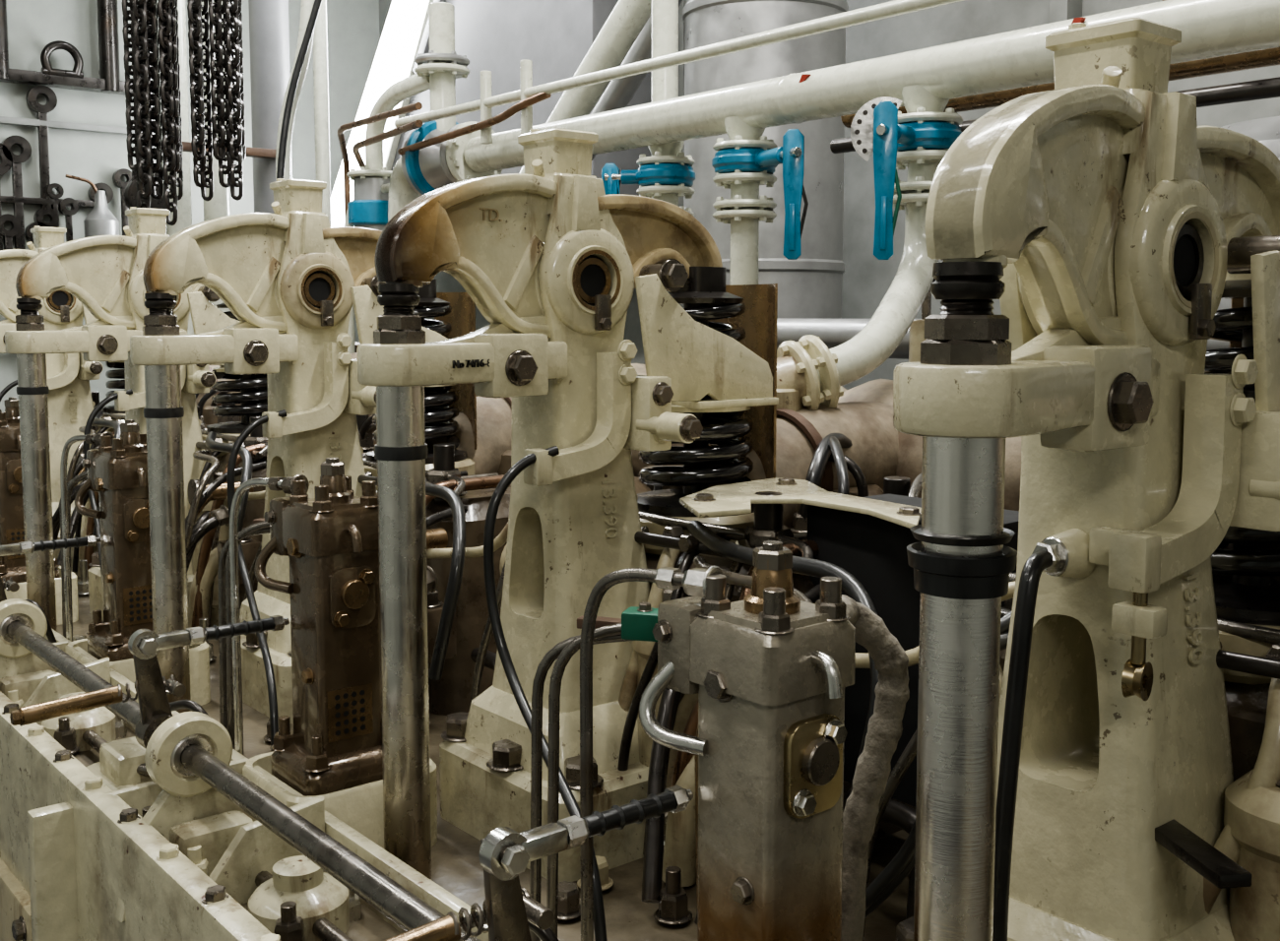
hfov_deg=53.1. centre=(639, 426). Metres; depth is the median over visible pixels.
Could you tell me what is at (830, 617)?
washer
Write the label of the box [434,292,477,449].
guard
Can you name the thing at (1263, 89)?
pipe
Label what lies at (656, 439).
washer
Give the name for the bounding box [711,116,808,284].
valve
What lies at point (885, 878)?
hose
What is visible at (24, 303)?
cup
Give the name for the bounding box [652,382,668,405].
bolt
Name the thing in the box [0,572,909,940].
block
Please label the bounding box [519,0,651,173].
pipe
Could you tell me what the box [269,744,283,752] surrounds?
washer
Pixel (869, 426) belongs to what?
pipe
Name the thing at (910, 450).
exhaust manifold
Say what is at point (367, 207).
valve
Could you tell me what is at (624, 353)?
bolt
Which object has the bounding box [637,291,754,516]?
spring
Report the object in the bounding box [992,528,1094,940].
hose
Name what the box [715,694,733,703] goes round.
washer
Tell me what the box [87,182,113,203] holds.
wrench
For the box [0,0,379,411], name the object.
wall
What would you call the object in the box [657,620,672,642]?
washer
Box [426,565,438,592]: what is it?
washer
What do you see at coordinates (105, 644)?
washer
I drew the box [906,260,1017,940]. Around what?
pushrod
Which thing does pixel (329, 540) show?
pump
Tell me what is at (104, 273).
assembly
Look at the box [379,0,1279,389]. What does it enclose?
wall
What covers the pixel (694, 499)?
washer
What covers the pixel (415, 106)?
tube
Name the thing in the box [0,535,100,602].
control linkage
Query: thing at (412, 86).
pipe
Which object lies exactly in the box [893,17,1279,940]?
assembly
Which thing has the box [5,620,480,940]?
shaft
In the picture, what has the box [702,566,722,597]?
washer
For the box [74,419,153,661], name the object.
pump
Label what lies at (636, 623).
pipe
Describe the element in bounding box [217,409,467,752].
pipe
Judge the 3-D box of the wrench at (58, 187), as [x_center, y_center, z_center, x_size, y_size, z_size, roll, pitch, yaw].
[-2.758,-0.819,6.053,0.074,0.657,0.040,-4,6,-39]
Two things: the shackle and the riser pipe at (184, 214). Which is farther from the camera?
the shackle
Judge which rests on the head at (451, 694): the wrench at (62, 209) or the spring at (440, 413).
the spring at (440, 413)
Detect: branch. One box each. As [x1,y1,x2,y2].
[425,395,511,474]
[1216,543,1279,582]
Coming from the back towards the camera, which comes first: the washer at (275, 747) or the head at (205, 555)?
the head at (205, 555)
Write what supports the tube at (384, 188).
attached to the exhaust manifold
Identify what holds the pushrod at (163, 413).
attached to the block at (70, 849)
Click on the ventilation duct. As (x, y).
(809, 286)
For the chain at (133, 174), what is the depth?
5.42 m
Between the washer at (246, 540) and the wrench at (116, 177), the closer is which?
the washer at (246, 540)
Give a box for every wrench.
[0,134,31,249]
[0,142,12,250]
[0,213,20,250]
[24,221,48,244]
[25,84,59,227]
[47,183,63,227]
[58,197,78,242]
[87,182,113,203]
[112,168,131,236]
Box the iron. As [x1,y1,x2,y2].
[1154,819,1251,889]
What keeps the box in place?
attached to the head at (670, 839)
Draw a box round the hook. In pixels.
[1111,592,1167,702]
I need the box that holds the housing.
[0,598,57,678]
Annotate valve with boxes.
[347,140,392,230]
[601,140,695,292]
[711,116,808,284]
[850,84,963,259]
[908,278,935,362]
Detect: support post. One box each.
[480,70,492,144]
[519,60,532,134]
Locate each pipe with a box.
[0,380,120,551]
[60,388,266,638]
[60,431,114,641]
[165,0,193,334]
[201,0,230,312]
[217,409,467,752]
[229,474,309,756]
[248,0,292,213]
[313,0,331,227]
[365,119,387,138]
[369,73,429,116]
[387,0,1279,221]
[394,0,963,127]
[483,446,878,940]
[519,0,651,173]
[579,566,722,940]
[590,0,682,161]
[651,0,678,156]
[668,401,898,528]
[776,202,938,415]
[776,319,1229,359]
[830,76,1279,153]
[840,47,1279,127]
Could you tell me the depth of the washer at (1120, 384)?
1.06 m
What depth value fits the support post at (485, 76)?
3.59 m
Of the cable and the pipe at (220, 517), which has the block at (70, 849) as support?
the pipe at (220, 517)
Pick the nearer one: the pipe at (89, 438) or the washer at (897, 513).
the washer at (897, 513)
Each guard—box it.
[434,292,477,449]
[707,283,777,479]
[1229,298,1243,347]
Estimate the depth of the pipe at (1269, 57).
2.54 m
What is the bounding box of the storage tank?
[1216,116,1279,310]
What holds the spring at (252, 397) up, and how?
on the head at (205, 555)
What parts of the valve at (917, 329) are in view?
wheel stem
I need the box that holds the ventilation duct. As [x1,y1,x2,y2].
[682,0,848,319]
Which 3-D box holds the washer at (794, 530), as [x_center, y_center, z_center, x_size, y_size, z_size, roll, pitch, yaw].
[0.268,0.170,2.103,0.045,0.004,0.045,-4,6,-39]
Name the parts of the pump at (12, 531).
plate, rack plate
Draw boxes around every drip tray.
[4,565,78,625]
[64,639,210,705]
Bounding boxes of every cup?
[16,297,42,310]
[143,292,176,308]
[377,283,420,306]
[930,260,1005,299]
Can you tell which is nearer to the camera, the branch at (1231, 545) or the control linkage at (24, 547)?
the branch at (1231, 545)
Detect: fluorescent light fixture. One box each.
[330,161,344,226]
[355,0,433,121]
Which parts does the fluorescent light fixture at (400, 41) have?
fixture frame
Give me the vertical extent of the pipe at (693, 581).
0.566 m
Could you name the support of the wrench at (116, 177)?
hanging from the tool rack
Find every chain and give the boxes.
[121,0,183,225]
[131,164,135,181]
[187,0,246,201]
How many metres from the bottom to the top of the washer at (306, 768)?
0.003 m
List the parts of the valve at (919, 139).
notch plate, valve stem, lever handle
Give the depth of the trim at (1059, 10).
3.78 m
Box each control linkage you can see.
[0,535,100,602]
[9,615,289,749]
[384,785,693,940]
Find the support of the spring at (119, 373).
on the head at (207, 417)
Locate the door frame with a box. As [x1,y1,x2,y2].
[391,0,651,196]
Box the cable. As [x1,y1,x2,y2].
[273,0,321,213]
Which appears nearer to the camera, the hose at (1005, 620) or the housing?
the hose at (1005, 620)
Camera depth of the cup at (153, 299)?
2.35 m
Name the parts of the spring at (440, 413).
spring seat, valve stem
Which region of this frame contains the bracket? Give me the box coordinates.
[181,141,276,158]
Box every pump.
[0,397,59,583]
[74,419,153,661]
[255,457,383,796]
[639,540,855,940]
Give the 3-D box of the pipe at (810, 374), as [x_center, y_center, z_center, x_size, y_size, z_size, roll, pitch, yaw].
[0.387,-0.115,2.408,0.607,0.650,0.188,-4,6,-39]
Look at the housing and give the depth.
2.40 m
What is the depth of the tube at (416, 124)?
3.96 m
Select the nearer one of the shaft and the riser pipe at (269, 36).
the shaft
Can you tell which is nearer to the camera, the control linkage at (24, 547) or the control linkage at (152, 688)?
the control linkage at (152, 688)
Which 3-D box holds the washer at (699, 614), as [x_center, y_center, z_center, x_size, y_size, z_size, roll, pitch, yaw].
[0.070,0.174,1.194,0.036,0.002,0.036,-4,6,-39]
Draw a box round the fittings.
[458,910,559,940]
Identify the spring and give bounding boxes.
[101,361,125,413]
[206,302,267,434]
[365,297,466,464]
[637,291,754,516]
[1204,279,1279,626]
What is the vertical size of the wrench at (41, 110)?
0.664 m
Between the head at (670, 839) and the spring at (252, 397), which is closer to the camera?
the head at (670, 839)
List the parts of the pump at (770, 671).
plate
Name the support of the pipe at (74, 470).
on the block at (70, 849)
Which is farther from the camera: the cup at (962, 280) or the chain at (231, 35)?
the chain at (231, 35)
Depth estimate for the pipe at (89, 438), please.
2.66 m
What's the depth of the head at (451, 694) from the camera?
2.51 m
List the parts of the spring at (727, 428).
spring seat, valve stem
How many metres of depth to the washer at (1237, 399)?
1.17 m
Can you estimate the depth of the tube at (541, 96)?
3.58 m
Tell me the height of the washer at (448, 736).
0.005 m
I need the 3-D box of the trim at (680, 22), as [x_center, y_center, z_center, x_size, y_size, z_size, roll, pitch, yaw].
[0.183,-0.803,5.160,0.080,3.800,0.060,-4,6,-39]
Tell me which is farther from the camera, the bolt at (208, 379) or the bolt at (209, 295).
the bolt at (209, 295)
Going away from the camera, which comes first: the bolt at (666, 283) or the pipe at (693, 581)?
the pipe at (693, 581)
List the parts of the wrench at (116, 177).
handle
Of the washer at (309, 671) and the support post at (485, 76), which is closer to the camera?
the washer at (309, 671)
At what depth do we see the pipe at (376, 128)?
4.28 m
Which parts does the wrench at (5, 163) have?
handle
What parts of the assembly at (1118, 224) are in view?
clamp arm, spring lever plate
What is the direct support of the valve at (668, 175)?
attached to the pipe at (1018, 58)
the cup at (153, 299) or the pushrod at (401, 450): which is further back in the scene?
the cup at (153, 299)
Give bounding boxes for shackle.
[40,40,83,78]
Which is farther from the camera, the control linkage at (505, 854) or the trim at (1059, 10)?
the trim at (1059, 10)
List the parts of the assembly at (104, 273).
clamp arm, stop knob, spring lever plate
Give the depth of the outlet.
1.19 m
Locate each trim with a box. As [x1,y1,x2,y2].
[678,0,684,308]
[1049,0,1082,23]
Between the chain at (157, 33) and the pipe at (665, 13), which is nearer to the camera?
the pipe at (665, 13)
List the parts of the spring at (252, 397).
spring seat, valve stem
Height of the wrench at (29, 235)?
0.672 m
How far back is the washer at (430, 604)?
2.42 m
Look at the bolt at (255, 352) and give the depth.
2.44 m
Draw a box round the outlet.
[1031,528,1094,578]
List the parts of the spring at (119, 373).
spring seat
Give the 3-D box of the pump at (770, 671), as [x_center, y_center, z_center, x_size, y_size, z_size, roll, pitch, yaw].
[0.117,0.351,1.205,0.167,0.491,0.190,-4,6,-39]
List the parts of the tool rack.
post, post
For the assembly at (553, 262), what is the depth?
1.87 m
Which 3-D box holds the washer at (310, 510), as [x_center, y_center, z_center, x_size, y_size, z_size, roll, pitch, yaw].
[-0.453,0.119,1.825,0.036,0.002,0.036,-4,6,-39]
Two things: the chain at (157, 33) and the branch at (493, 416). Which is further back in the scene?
the chain at (157, 33)
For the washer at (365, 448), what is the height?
0.008 m
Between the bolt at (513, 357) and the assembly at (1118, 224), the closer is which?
the assembly at (1118, 224)
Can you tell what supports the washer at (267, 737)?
in the head at (451, 694)
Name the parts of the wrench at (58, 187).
handle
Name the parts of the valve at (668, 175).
lever handle, valve stem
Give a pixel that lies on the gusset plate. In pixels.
(731, 499)
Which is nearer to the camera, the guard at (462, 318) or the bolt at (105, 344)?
the guard at (462, 318)
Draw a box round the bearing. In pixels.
[115,711,256,922]
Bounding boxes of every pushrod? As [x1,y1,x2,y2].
[15,297,57,632]
[142,292,191,713]
[373,283,431,880]
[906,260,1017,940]
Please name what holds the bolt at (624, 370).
in the assembly at (553, 262)
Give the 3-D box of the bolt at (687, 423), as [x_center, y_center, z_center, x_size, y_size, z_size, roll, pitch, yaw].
[0.070,0.003,1.804,0.038,0.038,0.002,-4,6,-39]
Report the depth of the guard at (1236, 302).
1.48 m
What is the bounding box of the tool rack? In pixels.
[0,0,134,207]
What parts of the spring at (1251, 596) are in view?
spring seat, valve stem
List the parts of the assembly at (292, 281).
clamp arm, stop knob, spring lever plate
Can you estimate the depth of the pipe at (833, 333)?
3.33 m
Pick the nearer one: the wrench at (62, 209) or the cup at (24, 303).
the cup at (24, 303)
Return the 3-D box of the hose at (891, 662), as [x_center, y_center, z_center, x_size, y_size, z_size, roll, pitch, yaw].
[0.205,0.428,1.279,0.147,0.525,0.065,-5,7,-45]
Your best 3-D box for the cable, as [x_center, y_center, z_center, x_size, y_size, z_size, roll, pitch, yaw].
[-1.217,-1.537,4.929,0.437,1.606,0.067,1,5,7]
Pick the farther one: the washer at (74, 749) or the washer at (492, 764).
the washer at (74, 749)
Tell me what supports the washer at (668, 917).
in the head at (670, 839)
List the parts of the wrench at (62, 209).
handle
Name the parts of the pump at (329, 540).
rack plate, plate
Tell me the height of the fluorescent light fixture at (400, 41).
0.487 m
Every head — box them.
[57,388,241,578]
[72,406,377,641]
[198,444,662,750]
[426,432,922,925]
[844,573,1279,940]
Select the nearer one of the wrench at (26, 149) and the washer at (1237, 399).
the washer at (1237, 399)
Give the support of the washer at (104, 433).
in the pipe at (89, 438)
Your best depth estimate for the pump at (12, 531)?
3.21 m
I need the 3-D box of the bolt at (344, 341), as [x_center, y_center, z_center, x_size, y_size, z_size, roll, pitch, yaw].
[-0.592,-0.172,2.557,0.032,0.032,0.002,-4,6,-39]
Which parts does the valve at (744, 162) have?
valve stem, lever handle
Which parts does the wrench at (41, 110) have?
handle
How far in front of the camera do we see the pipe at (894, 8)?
2.88 m
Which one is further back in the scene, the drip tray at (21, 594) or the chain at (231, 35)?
the chain at (231, 35)
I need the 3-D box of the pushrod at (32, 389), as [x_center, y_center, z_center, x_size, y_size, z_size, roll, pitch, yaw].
[-1.462,0.134,3.100,0.071,0.892,0.071,-2,5,-17]
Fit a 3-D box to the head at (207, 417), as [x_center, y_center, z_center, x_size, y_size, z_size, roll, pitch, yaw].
[-1.703,0.138,4.178,1.005,0.597,0.896,-4,6,-39]
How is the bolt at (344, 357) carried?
in the assembly at (292, 281)
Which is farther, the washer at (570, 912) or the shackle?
the shackle
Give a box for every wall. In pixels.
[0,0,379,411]
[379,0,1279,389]
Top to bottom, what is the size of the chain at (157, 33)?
2.007 m
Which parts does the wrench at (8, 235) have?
handle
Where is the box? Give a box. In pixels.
[807,493,1019,807]
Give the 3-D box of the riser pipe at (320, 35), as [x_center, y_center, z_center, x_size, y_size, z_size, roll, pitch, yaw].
[-1.319,-0.839,5.343,0.060,3.940,0.060,-4,6,-39]
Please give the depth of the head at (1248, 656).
1.23 m
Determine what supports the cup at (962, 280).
on the pushrod at (961, 563)
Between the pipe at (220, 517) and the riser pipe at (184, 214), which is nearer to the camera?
the pipe at (220, 517)
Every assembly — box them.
[0,225,103,573]
[4,206,240,620]
[129,178,448,723]
[356,128,778,883]
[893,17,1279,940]
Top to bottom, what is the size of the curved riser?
1.902 m
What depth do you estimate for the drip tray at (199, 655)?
2.57 m
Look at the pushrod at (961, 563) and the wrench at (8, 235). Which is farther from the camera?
the wrench at (8, 235)
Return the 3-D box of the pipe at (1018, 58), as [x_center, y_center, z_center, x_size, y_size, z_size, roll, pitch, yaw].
[0.692,-0.538,2.422,0.260,1.250,4.710,-4,6,-39]
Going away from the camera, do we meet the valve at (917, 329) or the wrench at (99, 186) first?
the valve at (917, 329)
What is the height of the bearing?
0.254 m
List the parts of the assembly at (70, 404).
clamp arm, spring lever plate, stop knob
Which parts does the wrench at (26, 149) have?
handle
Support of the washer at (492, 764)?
in the assembly at (553, 262)
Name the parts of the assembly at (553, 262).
clamp arm, stop knob, spring lever plate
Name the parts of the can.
spout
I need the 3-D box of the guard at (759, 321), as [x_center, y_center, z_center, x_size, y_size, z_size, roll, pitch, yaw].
[0.177,-0.066,2.129,0.033,0.340,0.167,-4,6,-39]
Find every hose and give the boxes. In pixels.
[841,594,909,940]
[864,611,1011,918]
[865,631,1008,910]
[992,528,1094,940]
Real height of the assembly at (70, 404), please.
1.065 m
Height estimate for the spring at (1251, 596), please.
0.355 m
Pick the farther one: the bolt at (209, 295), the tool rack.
the tool rack
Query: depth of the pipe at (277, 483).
1.97 m
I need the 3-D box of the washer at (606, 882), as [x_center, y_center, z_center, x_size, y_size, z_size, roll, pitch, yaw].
[-0.062,0.627,1.758,0.050,0.005,0.050,-4,6,-39]
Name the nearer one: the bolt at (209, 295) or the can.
the bolt at (209, 295)
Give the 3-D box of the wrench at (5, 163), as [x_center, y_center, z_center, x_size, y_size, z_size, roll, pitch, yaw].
[-2.958,-0.905,5.879,0.158,0.799,0.040,-4,6,-39]
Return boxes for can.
[65,174,119,237]
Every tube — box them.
[337,102,422,219]
[344,183,389,353]
[352,119,422,168]
[397,92,551,155]
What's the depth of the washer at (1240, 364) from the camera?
1.17 m
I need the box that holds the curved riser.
[275,0,314,181]
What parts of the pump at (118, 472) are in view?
plate, rack plate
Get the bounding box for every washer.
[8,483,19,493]
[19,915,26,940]
[70,746,79,755]
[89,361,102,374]
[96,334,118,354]
[98,431,114,446]
[103,641,126,646]
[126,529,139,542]
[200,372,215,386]
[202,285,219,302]
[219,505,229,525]
[226,537,252,542]
[242,640,259,647]
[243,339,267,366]
[263,734,270,742]
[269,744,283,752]
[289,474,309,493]
[302,764,331,772]
[306,667,313,685]
[309,509,334,512]
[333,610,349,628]
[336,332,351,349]
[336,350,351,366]
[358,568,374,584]
[362,446,374,450]
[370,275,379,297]
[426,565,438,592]
[427,600,443,608]
[440,730,466,742]
[486,758,523,771]
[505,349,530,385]
[557,903,580,920]
[568,774,603,790]
[576,877,613,892]
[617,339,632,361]
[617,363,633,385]
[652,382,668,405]
[652,434,666,443]
[653,908,692,925]
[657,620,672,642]
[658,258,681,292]
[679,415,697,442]
[693,498,715,502]
[696,611,713,618]
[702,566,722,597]
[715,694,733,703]
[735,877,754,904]
[754,627,794,635]
[775,482,797,485]
[790,527,807,533]
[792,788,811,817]
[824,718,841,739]
[827,614,850,622]
[896,512,921,515]
[1107,372,1136,431]
[1229,391,1245,427]
[1231,353,1247,388]
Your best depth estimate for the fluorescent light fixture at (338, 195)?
6.26 m
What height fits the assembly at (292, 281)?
1.065 m
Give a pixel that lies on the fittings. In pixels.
(547, 934)
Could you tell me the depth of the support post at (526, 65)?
3.43 m
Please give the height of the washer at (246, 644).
0.005 m
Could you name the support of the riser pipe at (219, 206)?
on the floor
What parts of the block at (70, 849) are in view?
door, frame, frame, frame, rail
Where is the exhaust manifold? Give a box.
[350,352,1021,511]
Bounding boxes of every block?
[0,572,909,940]
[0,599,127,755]
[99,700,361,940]
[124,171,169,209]
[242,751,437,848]
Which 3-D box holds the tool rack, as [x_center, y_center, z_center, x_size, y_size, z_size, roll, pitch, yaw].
[-2.773,-1.546,5.944,0.950,1.015,0.120,-4,6,-39]
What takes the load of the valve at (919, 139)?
attached to the pipe at (1018, 58)
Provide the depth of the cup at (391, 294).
1.66 m
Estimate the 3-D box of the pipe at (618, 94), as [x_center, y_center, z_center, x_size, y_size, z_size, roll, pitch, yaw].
[-0.042,-1.393,4.263,0.090,1.401,1.071,-4,6,-39]
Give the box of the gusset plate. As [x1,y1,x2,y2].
[679,477,921,528]
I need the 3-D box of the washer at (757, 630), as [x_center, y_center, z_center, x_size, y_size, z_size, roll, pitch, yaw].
[0.119,0.180,1.135,0.036,0.002,0.036,-4,6,-39]

